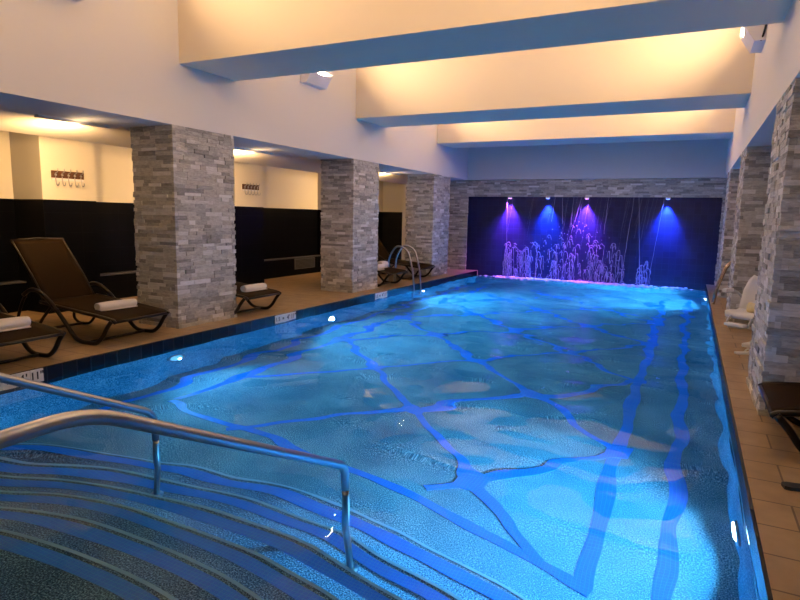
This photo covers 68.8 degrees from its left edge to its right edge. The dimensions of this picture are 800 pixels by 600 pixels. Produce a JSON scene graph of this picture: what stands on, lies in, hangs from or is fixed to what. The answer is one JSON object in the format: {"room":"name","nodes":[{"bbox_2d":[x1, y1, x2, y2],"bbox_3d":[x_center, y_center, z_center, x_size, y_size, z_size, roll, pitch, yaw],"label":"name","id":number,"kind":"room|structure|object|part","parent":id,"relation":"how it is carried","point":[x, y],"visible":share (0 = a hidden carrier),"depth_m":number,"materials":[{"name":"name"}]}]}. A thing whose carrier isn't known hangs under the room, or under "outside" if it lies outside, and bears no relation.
{"room":"spa","nodes":[
{"label":"spa","id":0,"kind":"room"},
{"bbox_2d":[14,199,100,313],"bbox_3d":[-5.340,-0.710,9.154,0.700,1.690,0.860,5,9,26],"label":"wall","id":1,"kind":"structure","parent":0,"point":[75,221],"depth_m":8.88,"materials":[{"name":"black tile"}]},
{"bbox_2d":[0,131,382,281],"bbox_3d":[-5.210,-1.433,10.311,0.200,2.800,20.800,5,9,26],"label":"wall","id":2,"kind":"structure","parent":0,"point":[287,232],"depth_m":10.58,"materials":[{"name":"paint"}]},
{"bbox_2d":[9,132,95,200],"bbox_3d":[-5.311,-2.095,8.956,0.700,1.110,0.860,5,9,26],"label":"wall panel","id":3,"kind":"object","parent":2,"relation":"attached to","point":[33,157],"visible":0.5,"depth_m":8.66,"materials":[{"name":"beige paint"}]},
{"bbox_2d":[51,168,84,186],"bbox_3d":[-4.968,-1.836,8.784,0.106,0.251,0.510,5,9,26],"label":"hook rack","id":4,"kind":"object","parent":3,"relation":"attached to","point":[64,175],"visible":1,"depth_m":8.78,"materials":[{"name":"brown wood"}]},
{"bbox_2d":[0,256,320,312],"bbox_3d":[-5.252,-0.199,10.045,0.160,0.430,20.000,5,9,26],"label":"baseboard","id":5,"kind":"structure","parent":2,"relation":"attached to","point":[121,285],"depth_m":10.46,"materials":[{"name":"black tile"}]},
{"bbox_2d":[0,255,320,284],"bbox_3d":[-5.238,-0.423,10.008,0.180,0.025,20.000,5,9,26],"label":"trim","id":6,"kind":"structure","parent":2,"relation":"attached to","point":[123,272],"depth_m":10.43,"materials":[{"name":"grey"}]},
{"bbox_2d":[233,162,262,206],"bbox_3d":[-3.511,-2.570,12.541,0.700,1.110,0.900,5,9,26],"label":"wall panel","id":7,"kind":"object","parent":2,"relation":"attached to","point":[244,173],"visible":0.29,"depth_m":12.36,"materials":[{"name":"beige paint"}]},
{"bbox_2d":[242,183,260,194],"bbox_3d":[-3.141,-2.358,12.418,0.106,0.251,0.510,5,9,26],"label":"hook rack","id":8,"kind":"object","parent":7,"relation":"attached to","point":[245,187],"visible":1,"depth_m":12.40,"materials":[{"name":"brown wood"}]},
{"bbox_2d":[294,257,314,269],"bbox_3d":[-2.495,-0.966,15.320,0.026,0.270,0.900,5,9,26],"label":"air vent","id":9,"kind":"object","parent":2,"relation":"attached to","point":[301,263],"visible":1,"depth_m":15.28,"materials":[{"name":"grey"}]},
{"bbox_2d":[296,259,313,267],"bbox_3d":[-2.488,-0.964,15.316,0.011,0.207,0.820,5,9,26],"label":"grille","id":10,"kind":"object","parent":9,"relation":"attached to","point":[300,263],"depth_m":15.30,"materials":[{"name":"grey metal"}]},
{"bbox_2d":[0,96,456,183],"bbox_3d":[-3.764,-2.610,9.430,3.369,0.360,20.800,5,9,26],"label":"ceiling","id":11,"kind":"structure","parent":0,"point":[16,115],"depth_m":7.96,"materials":[{"name":"white paint"}]},
{"bbox_2d":[34,114,109,128],"bbox_3d":[-4.079,-2.228,7.300,0.095,0.028,0.950,5,9,26],"label":"recessed light","id":12,"kind":"object","parent":11,"relation":"in","point":[35,115],"visible":1,"depth_m":7.22,"materials":[{"name":"white ceramic"}]},
{"bbox_2d":[234,147,272,154],"bbox_3d":[-2.602,-2.617,10.243,0.095,0.028,1.040,5,9,26],"label":"recessed light","id":13,"kind":"object","parent":11,"relation":"in","point":[236,148],"visible":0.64,"depth_m":10.22,"materials":[{"name":"white ceramic"}]},
{"bbox_2d":[379,171,399,174],"bbox_3d":[-0.260,-3.236,14.911,0.095,0.028,1.000,5,9,26],"label":"recessed light","id":14,"kind":"object","parent":11,"relation":"in","point":[379,171],"visible":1,"depth_m":14.79,"materials":[{"name":"white ceramic"}]},
{"bbox_2d":[0,0,468,179],"bbox_3d":[-2.500,-3.527,8.223,0.200,2.351,20.000,5,9,26],"label":"wall","id":15,"kind":"structure","parent":0,"point":[116,58],"depth_m":7.22,"materials":[{"name":"white paint"}]},
{"bbox_2d":[300,71,332,89],"bbox_3d":[-1.403,-3.773,9.893,0.260,0.268,0.600,5,9,26],"label":"uplight","id":16,"kind":"object","parent":15,"relation":"attached to","point":[320,80],"visible":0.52,"depth_m":9.86,"materials":[{"name":"white metal"}]},
{"bbox_2d":[234,206,263,283],"bbox_3d":[-3.541,-1.185,12.740,0.700,1.690,0.900,5,9,26],"label":"wall","id":17,"kind":"structure","parent":0,"point":[249,221],"depth_m":12.57,"materials":[{"name":"black tile"}]},
{"bbox_2d":[318,210,320,254],"bbox_3d":[-1.746,-1.658,16.317,0.700,1.690,0.900,5,9,26],"label":"wall","id":18,"kind":"structure","parent":0,"point":[319,211],"depth_m":16.02,"materials":[{"name":"black tile"}]},
{"bbox_2d":[318,173,320,209],"bbox_3d":[-1.717,-3.044,16.118,0.700,1.110,0.900,5,9,26],"label":"wall panel","id":19,"kind":"object","parent":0,"point":[319,174],"visible":0.07,"depth_m":15.86,"materials":[{"name":"beige paint"}]},
{"bbox_2d":[382,212,401,258],"bbox_3d":[-0.030,-2.040,19.236,1.150,1.690,0.200,5,9,26],"label":"wall","id":20,"kind":"structure","parent":0,"point":[392,221],"depth_m":19.21,"materials":[{"name":"black tile"}]},
{"bbox_2d":[383,182,402,211],"bbox_3d":[-0.001,-3.400,19.041,1.150,1.060,0.200,5,9,26],"label":"wall","id":21,"kind":"structure","parent":0,"point":[392,192],"depth_m":19.05,"materials":[{"name":"beige paint"}]},
{"bbox_2d":[0,264,799,599],"bbox_3d":[0.114,1.299,7.889,12.500,1.700,21.000,5,9,26],"label":"floor","id":22,"kind":"structure","parent":0,"point":[770,458],"depth_m":6.14,"materials":[{"name":"beige tile"}]},
{"bbox_2d":[0,303,65,363],"bbox_3d":[-4.425,0.027,5.955,1.839,1.191,0.890,5,9,25],"label":"sun lounger","id":23,"kind":"object","parent":22,"relation":"on","point":[37,331],"visible":0.87,"depth_m":5.91,"materials":[{"name":"brown fabric"}]},
{"bbox_2d":[0,316,30,331],"bbox_3d":[-3.950,0.251,5.745,0.175,0.127,0.552,6,9,28],"label":"rolled towel","id":24,"kind":"object","parent":23,"relation":"on","point":[13,323],"visible":1,"depth_m":5.81,"materials":[{"name":"white fabric"}]},
{"bbox_3d":[-4.178,0.271,5.870,1.260,0.161,0.756,5,9,25],"label":"seat","id":25,"kind":"part","parent":23,"relation":"part of","materials":[{"name":"brown fabric"}]},
{"bbox_3d":[-4.007,0.230,6.218,1.273,0.186,0.044,5,9,25],"label":"rail","id":26,"kind":"part","parent":23,"relation":"part of","materials":[{"name":"brown metal"}]},
{"bbox_2d":[10,237,169,344],"bbox_3d":[-3.896,-0.153,7.296,1.839,1.191,0.890,5,9,23],"label":"sun lounger","id":27,"kind":"object","parent":22,"relation":"on","point":[58,278],"visible":0.91,"depth_m":7.35,"materials":[{"name":"brown plastic"}]},
{"bbox_3d":[-4.588,-0.355,7.203,0.589,0.752,0.036,5,9,23],"label":"rail","id":28,"kind":"part","parent":27,"relation":"part of","materials":[{"name":"brown metal"}]},
{"bbox_3d":[-4.499,0.187,7.181,0.700,0.512,0.036,5,9,23],"label":"leg","id":29,"kind":"part","parent":27,"relation":"part of","materials":[{"name":"brown metal"}]},
{"bbox_3d":[-4.440,-0.396,7.507,0.560,0.744,0.650,5,9,23],"label":"backrest","id":30,"kind":"part","parent":27,"relation":"part of","materials":[{"name":"brown fabric"}]},
{"bbox_3d":[-3.947,0.195,6.902,1.521,0.612,0.050,5,9,23],"label":"leg","id":31,"kind":"part","parent":27,"relation":"part of","materials":[{"name":"brown metal"}]},
{"bbox_3d":[-3.800,0.142,6.862,1.273,0.186,0.044,5,9,23],"label":"rail","id":32,"kind":"part","parent":27,"relation":"part of","materials":[{"name":"brown metal"}]},
{"bbox_3d":[-4.312,-0.437,7.819,0.589,0.752,0.036,5,9,23],"label":"rail","id":33,"kind":"part","parent":27,"relation":"part of","materials":[{"name":"brown metal"}]},
{"bbox_3d":[-4.183,0.092,7.888,0.700,0.512,0.036,5,9,23],"label":"leg","id":34,"kind":"part","parent":27,"relation":"part of","materials":[{"name":"brown metal"}]},
{"bbox_3d":[-3.646,0.089,7.217,1.260,0.161,0.756,5,9,23],"label":"seat","id":35,"kind":"part","parent":27,"relation":"part of","materials":[{"name":"brown fabric"}]},
{"bbox_2d":[94,299,137,310],"bbox_3d":[-3.501,0.059,7.196,0.175,0.112,0.512,6,9,29],"label":"rolled towel","id":36,"kind":"object","parent":27,"relation":"on","point":[124,303],"visible":1,"depth_m":7.12,"materials":[{"name":"white fabric"}]},
{"bbox_3d":[-3.607,0.093,7.664,1.521,0.612,0.050,5,9,23],"label":"leg","id":37,"kind":"part","parent":27,"relation":"part of","materials":[{"name":"brown metal"}]},
{"bbox_3d":[-3.484,0.047,7.569,1.273,0.186,0.044,5,9,23],"label":"rail","id":38,"kind":"part","parent":27,"relation":"part of","materials":[{"name":"brown metal"}]},
{"bbox_2d":[130,124,236,328],"bbox_3d":[-3.021,-1.020,8.276,0.778,2.650,1.128,5,9,26],"label":"stone column","id":39,"kind":"structure","parent":22,"relation":"on","point":[184,179],"depth_m":7.88,"materials":[{"name":"grey stone"}]},
{"bbox_2d":[234,282,280,313],"bbox_3d":[-2.894,-0.427,9.361,1.839,1.191,0.890,5,9,26],"label":"sun lounger","id":40,"kind":"object","parent":22,"relation":"on","point":[247,296],"visible":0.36,"depth_m":9.15,"materials":[{"name":"brown plastic"}]},
{"bbox_3d":[-2.965,-0.080,8.969,1.521,0.612,0.050,5,9,26],"label":"leg","id":41,"kind":"part","parent":40,"relation":"part of","materials":[{"name":"brown metal"}]},
{"bbox_3d":[-2.819,-0.132,8.923,1.273,0.186,0.044,5,9,26],"label":"rail","id":42,"kind":"part","parent":40,"relation":"part of","materials":[{"name":"brown metal"}]},
{"bbox_2d":[240,283,266,291],"bbox_3d":[-2.316,-0.198,9.225,0.175,0.112,0.492,5,9,27],"label":"rolled towel","id":43,"kind":"object","parent":40,"relation":"on","point":[259,286],"visible":1,"depth_m":9.14,"materials":[{"name":"white fabric"}]},
{"bbox_3d":[-2.650,-0.183,9.271,1.260,0.161,0.756,5,9,26],"label":"seat","id":44,"kind":"part","parent":40,"relation":"part of","materials":[{"name":"brown fabric"}]},
{"bbox_3d":[-2.591,-0.179,9.715,1.521,0.612,0.050,5,9,26],"label":"leg","id":45,"kind":"part","parent":40,"relation":"part of","materials":[{"name":"brown metal"}]},
{"bbox_2d":[320,159,378,292],"bbox_3d":[-1.042,-1.543,12.221,0.778,2.650,1.058,5,9,26],"label":"stone column","id":46,"kind":"structure","parent":22,"relation":"on","point":[349,187],"depth_m":11.82,"materials":[{"name":"grey stone"}]},
{"bbox_2d":[377,267,406,286],"bbox_3d":[-0.823,-0.968,13.444,1.839,1.191,0.890,5,9,26],"label":"sun lounger","id":47,"kind":"object","parent":22,"relation":"on","point":[389,270],"visible":0.27,"depth_m":13.26,"materials":[{"name":"brown metal"}]},
{"bbox_2d":[377,264,384,270],"bbox_3d":[-0.481,-0.730,13.044,0.186,0.148,0.332,5,9,26],"label":"rolled towel","id":48,"kind":"object","parent":47,"relation":"on","point":[380,266],"visible":0.59,"depth_m":13.00,"materials":[{"name":"white fabric"}]},
{"bbox_2d":[377,261,388,267],"bbox_3d":[-0.407,-0.820,13.492,0.202,0.166,0.316,5,9,24],"label":"rolled towel","id":49,"kind":"object","parent":47,"relation":"on","point":[385,263],"visible":0.6,"depth_m":13.42,"materials":[{"name":"white fabric"}]},
{"bbox_3d":[-0.894,-0.620,13.052,1.521,0.612,0.050,5,9,26],"label":"leg","id":50,"kind":"part","parent":47,"relation":"part of","materials":[{"name":"brown metal"}]},
{"bbox_3d":[-0.520,-0.719,13.798,1.521,0.612,0.050,5,9,26],"label":"leg","id":51,"kind":"part","parent":47,"relation":"part of","materials":[{"name":"brown metal"}]},
{"bbox_3d":[-0.579,-0.723,13.354,1.260,0.161,0.756,5,9,26],"label":"seat","id":52,"kind":"part","parent":47,"relation":"part of","materials":[{"name":"brown fabric"}]},
{"bbox_2d":[386,245,420,289],"bbox_3d":[0.099,-0.275,13.806,0.761,2.039,0.422,5,9,26],"label":"pool ladder","id":53,"kind":"object","parent":22,"relation":"on","point":[403,246],"visible":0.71,"depth_m":13.75,"materials":[{"name":"silver metal"}]},
{"bbox_2d":[377,238,434,279],"bbox_3d":[-0.084,-1.175,15.006,1.839,1.191,0.890,5,9,26],"label":"sun lounger","id":54,"kind":"object","parent":22,"relation":"on","point":[383,255],"visible":0.5,"depth_m":15.07,"materials":[{"name":"brown metal"}]},
{"bbox_3d":[-0.616,-1.421,15.241,0.560,0.744,0.650,5,9,26],"label":"backrest","id":55,"kind":"part","parent":54,"relation":"part of","materials":[{"name":"brown fabric"}]},
{"bbox_3d":[-0.155,-0.828,14.614,1.521,0.612,0.050,5,9,26],"label":"leg","id":56,"kind":"part","parent":54,"relation":"part of","materials":[{"name":"brown metal"}]},
{"bbox_3d":[-0.009,-0.880,14.568,1.273,0.186,0.044,5,9,26],"label":"rail","id":57,"kind":"part","parent":54,"relation":"part of","materials":[{"name":"brown metal"}]},
{"bbox_3d":[0.161,-0.931,14.915,1.260,0.161,0.756,5,9,26],"label":"seat","id":58,"kind":"part","parent":54,"relation":"part of","materials":[{"name":"fabric"}]},
{"bbox_3d":[0.219,-0.927,15.360,1.521,0.612,0.050,5,9,26],"label":"leg","id":59,"kind":"part","parent":54,"relation":"part of","materials":[{"name":"brown metal"}]},
{"bbox_2d":[405,174,450,276],"bbox_3d":[0.758,-2.018,15.807,0.778,2.650,1.138,5,9,26],"label":"stone column","id":60,"kind":"structure","parent":22,"relation":"on","point":[428,195],"depth_m":15.35,"materials":[{"name":"grey stone"}]},
{"bbox_2d":[712,261,730,303],"bbox_3d":[6.472,-0.352,11.240,0.747,0.891,0.422,5,9,26],"label":"grab rail","id":61,"kind":"object","parent":22,"relation":"on","point":[728,264],"visible":0.44,"depth_m":11.24,"materials":[{"name":"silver metal"}]},
{"bbox_2d":[717,169,739,297],"bbox_3d":[7.332,-1.399,12.455,0.788,2.650,1.138,5,9,26],"label":"stone column","id":62,"kind":"structure","parent":22,"relation":"on","point":[733,181],"depth_m":12.11,"materials":[{"name":"grey stone"}]},
{"bbox_2d":[722,275,757,347],"bbox_3d":[4.407,0.098,7.210,0.980,1.050,0.620,-4,10,-31],"label":"chair","id":63,"kind":"object","parent":22,"relation":"on","point":[745,311],"visible":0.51,"depth_m":7.32,"materials":[{"name":"white plastic"}]},
{"bbox_3d":[4.236,-0.062,7.405,0.372,0.123,0.046,-3,9,-27],"label":"armrest","id":64,"kind":"part","parent":63,"relation":"part of","materials":[{"name":"white plastic"}]},
{"bbox_3d":[4.303,0.181,7.159,0.441,0.095,0.460,-4,10,-31],"label":"seat","id":65,"kind":"part","parent":63,"relation":"part of","materials":[{"name":"white plastic"}]},
{"bbox_3d":[4.517,-0.065,7.253,0.191,0.465,0.480,-4,10,-31],"label":"backrest","id":66,"kind":"part","parent":63,"relation":"part of","materials":[{"name":"white plastic"}]},
{"bbox_2d":[734,348,749,354],"bbox_3d":[4.169,0.617,7.027,0.265,0.064,0.093,1,8,-2],"label":"flip flop","id":67,"kind":"object","parent":22,"relation":"on","point":[745,351],"visible":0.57,"depth_m":7.00,"materials":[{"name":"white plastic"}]},
{"bbox_2d":[725,146,771,329],"bbox_3d":[5.533,-0.924,8.869,0.788,2.650,1.058,5,9,26],"label":"stone column","id":68,"kind":"structure","parent":22,"relation":"on","point":[752,198],"depth_m":8.50,"materials":[{"name":"grey stone"}]},
{"bbox_2d":[746,78,799,419],"bbox_3d":[3.554,-0.402,4.924,0.788,2.650,1.128,5,9,26],"label":"stone column","id":69,"kind":"structure","parent":22,"relation":"on","point":[774,355],"depth_m":4.66,"materials":[{"name":"grey stone"}]},
{"bbox_2d":[758,382,799,451],"bbox_3d":[3.468,0.502,3.802,1.839,1.191,0.890,5,9,26],"label":"sun lounger","id":70,"kind":"object","parent":22,"relation":"on","point":[781,399],"visible":1,"depth_m":4.10,"materials":[{"name":"brown fabric"}]},
{"bbox_3d":[3.384,0.659,4.304,1.273,0.186,0.044,5,9,26],"label":"rail","id":71,"kind":"part","parent":70,"relation":"part of","materials":[{"name":"brown metal"}]},
{"bbox_3d":[3.214,0.701,3.956,1.260,0.161,0.756,5,9,26],"label":"seat","id":72,"kind":"part","parent":70,"relation":"part of","materials":[{"name":"brown fabric"}]},
{"bbox_3d":[3.036,0.751,3.612,1.273,0.186,0.044,5,9,26],"label":"rail","id":73,"kind":"part","parent":70,"relation":"part of","materials":[{"name":"brown metal"}]},
{"bbox_3d":[3.152,0.827,3.530,1.521,0.612,0.050,5,9,26],"label":"leg","id":74,"kind":"part","parent":70,"relation":"part of","materials":[{"name":"brown metal"}]},
{"bbox_3d":[3.527,0.729,4.276,1.521,0.612,0.050,5,9,26],"label":"leg","id":75,"kind":"part","parent":70,"relation":"part of","materials":[{"name":"brown metal"}]},
{"bbox_2d":[781,482,799,491],"bbox_3d":[2.410,1.092,3.442,0.265,0.064,0.093,3,8,15],"label":"sandal","id":76,"kind":"object","parent":22,"relation":"on","point":[790,486],"visible":1,"depth_m":3.45,"materials":[{"name":"black rubber"}]},
{"bbox_3d":[1.499,1.262,9.273,6.100,1.440,16.300,5,9,26],"label":"basin","id":77,"kind":"object","parent":22,"relation":"in","visible":0},
{"bbox_2d":[0,368,43,390],"bbox_3d":[-3.654,0.768,5.557,0.011,0.134,0.526,5,9,26],"label":"depth marker","id":78,"kind":"object","parent":77,"relation":"attached to","point":[37,374],"visible":0.58,"depth_m":5.66,"materials":[{"name":"white tile"}]},
{"bbox_2d":[275,311,295,323],"bbox_3d":[-1.808,0.281,9.236,0.011,0.134,0.526,5,9,26],"label":"depth marker","id":79,"kind":"object","parent":77,"relation":"attached to","point":[292,315],"visible":0.98,"depth_m":9.22,"materials":[{"name":"white tile"}]},
{"bbox_2d":[0,275,759,599],"bbox_3d":[1.461,1.070,9.160,6.108,1.349,16.119,5,9,26],"label":"pool water","id":80,"kind":"object","parent":77,"relation":"in","point":[496,438],"visible":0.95,"depth_m":3.98,"materials":[{"name":"blue liquid"}]},
{"bbox_2d":[479,275,692,289],"bbox_3d":[4.814,-0.478,15.832,5.704,0.093,0.706,5,9,25],"label":"foam","id":81,"kind":"object","parent":80,"relation":"on","point":[497,276],"visible":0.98,"depth_m":15.77,"materials":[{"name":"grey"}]},
{"bbox_2d":[375,291,386,299],"bbox_3d":[-0.388,-0.094,12.068,0.011,0.134,0.526,5,9,26],"label":"depth marker","id":82,"kind":"object","parent":77,"relation":"attached to","point":[381,294],"visible":0.99,"depth_m":12.06,"materials":[{"name":"white tile"}]},
{"bbox_2d":[9,271,772,599],"bbox_3d":[1.450,0.445,9.021,6.104,0.266,16.000,5,9,26],"label":"trim","id":83,"kind":"structure","parent":77,"relation":"attached to","point":[53,371],"depth_m":6.41,"materials":[{"name":"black tile"}]},
{"bbox_3d":[-1.473,1.916,3.325,6.143,1.104,2.920,5,9,26],"label":"steps","id":84,"kind":"structure","parent":77,"relation":"in","visible":0},
{"bbox_2d":[0,372,159,443],"bbox_3d":[-2.339,1.100,3.139,0.110,1.977,2.640,5,9,26],"label":"handrail","id":85,"kind":"object","parent":84,"relation":"on","point":[4,378],"visible":0.48,"depth_m":3.65,"materials":[{"name":"silver metal"}]},
{"bbox_2d":[0,409,349,494],"bbox_3d":[-0.890,1.257,2.432,0.110,1.927,2.640,5,9,26],"label":"handrail","id":86,"kind":"object","parent":84,"relation":"on","point":[10,436],"visible":0.96,"depth_m":2.18,"materials":[{"name":"silver metal"}]},
{"bbox_2d":[404,178,726,284],"bbox_3d":[5.090,-1.976,16.155,10.772,2.650,0.524,5,9,26],"label":"wall","id":87,"kind":"structure","parent":0,"point":[460,190],"depth_m":16.09,"materials":[{"name":"stone"}]},
{"bbox_2d":[401,184,406,265],"bbox_3d":[0.281,-2.432,18.634,0.130,2.650,0.700,5,9,26],"label":"trim","id":88,"kind":"structure","parent":87,"relation":"attached to","point":[404,207],"depth_m":18.31,"materials":[{"name":"white paint"}]},
{"bbox_2d":[466,197,722,288],"bbox_3d":[5.088,-1.605,16.286,6.670,2.480,0.380,5,9,26],"label":"wall","id":89,"kind":"structure","parent":0,"point":[648,241],"depth_m":15.91,"materials":[{"name":"glass"}]},
{"bbox_2d":[468,139,727,179],"bbox_3d":[5.125,-4.410,15.839,6.630,2.240,0.680,5,9,26],"label":"wall","id":90,"kind":"structure","parent":0,"point":[680,158],"depth_m":15.43,"materials":[{"name":"white paint"}]},
{"bbox_2d":[724,0,799,177],"bbox_3d":[3.614,-2.970,5.229,0.200,2.351,20.000,5,9,26],"label":"wall","id":91,"kind":"structure","parent":0,"point":[777,66],"depth_m":6.42,"materials":[{"name":"white paint"}]},
{"bbox_2d":[739,24,767,53],"bbox_3d":[4.361,-3.356,7.208,0.260,0.456,0.632,5,9,26],"label":"uplight","id":92,"kind":"object","parent":91,"relation":"attached to","point":[753,38],"visible":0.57,"depth_m":7.05,"materials":[{"name":"white metal"}]},
{"bbox_2d":[763,135,772,145],"bbox_3d":[4.665,-1.856,5.187,2.299,0.200,20.600,5,9,26],"label":"ceiling","id":93,"kind":"structure","parent":0,"point":[769,142],"depth_m":7.98,"materials":[{"name":"white paint"}]},
{"bbox_3d":[0.670,-4.435,6.737,7.030,0.200,20.800,5,9,26],"label":"ceiling","id":94,"kind":"structure","parent":0,"visible":0},
{"bbox_2d":[177,0,792,80],"bbox_3d":[0.399,-3.537,6.350,6.630,1.480,1.040,5,9,26],"label":"ceiling beam","id":95,"kind":"structure","parent":94,"relation":"attached to","point":[236,40],"depth_m":6.26,"materials":[{"name":"beige paint"}]},
{"bbox_2d":[356,27,754,126],"bbox_3d":[2.394,-4.064,10.327,6.630,1.480,1.220,5,9,26],"label":"ceiling beam","id":96,"kind":"structure","parent":94,"relation":"attached to","point":[712,69],"depth_m":9.64,"materials":[{"name":"beige paint"}]},
{"bbox_2d":[437,108,735,147],"bbox_3d":[4.171,-4.532,13.868,6.630,1.480,1.100,5,9,26],"label":"ceiling beam","id":97,"kind":"structure","parent":94,"relation":"attached to","point":[717,123],"depth_m":13.34,"materials":[{"name":"beige paint"}]}
]}

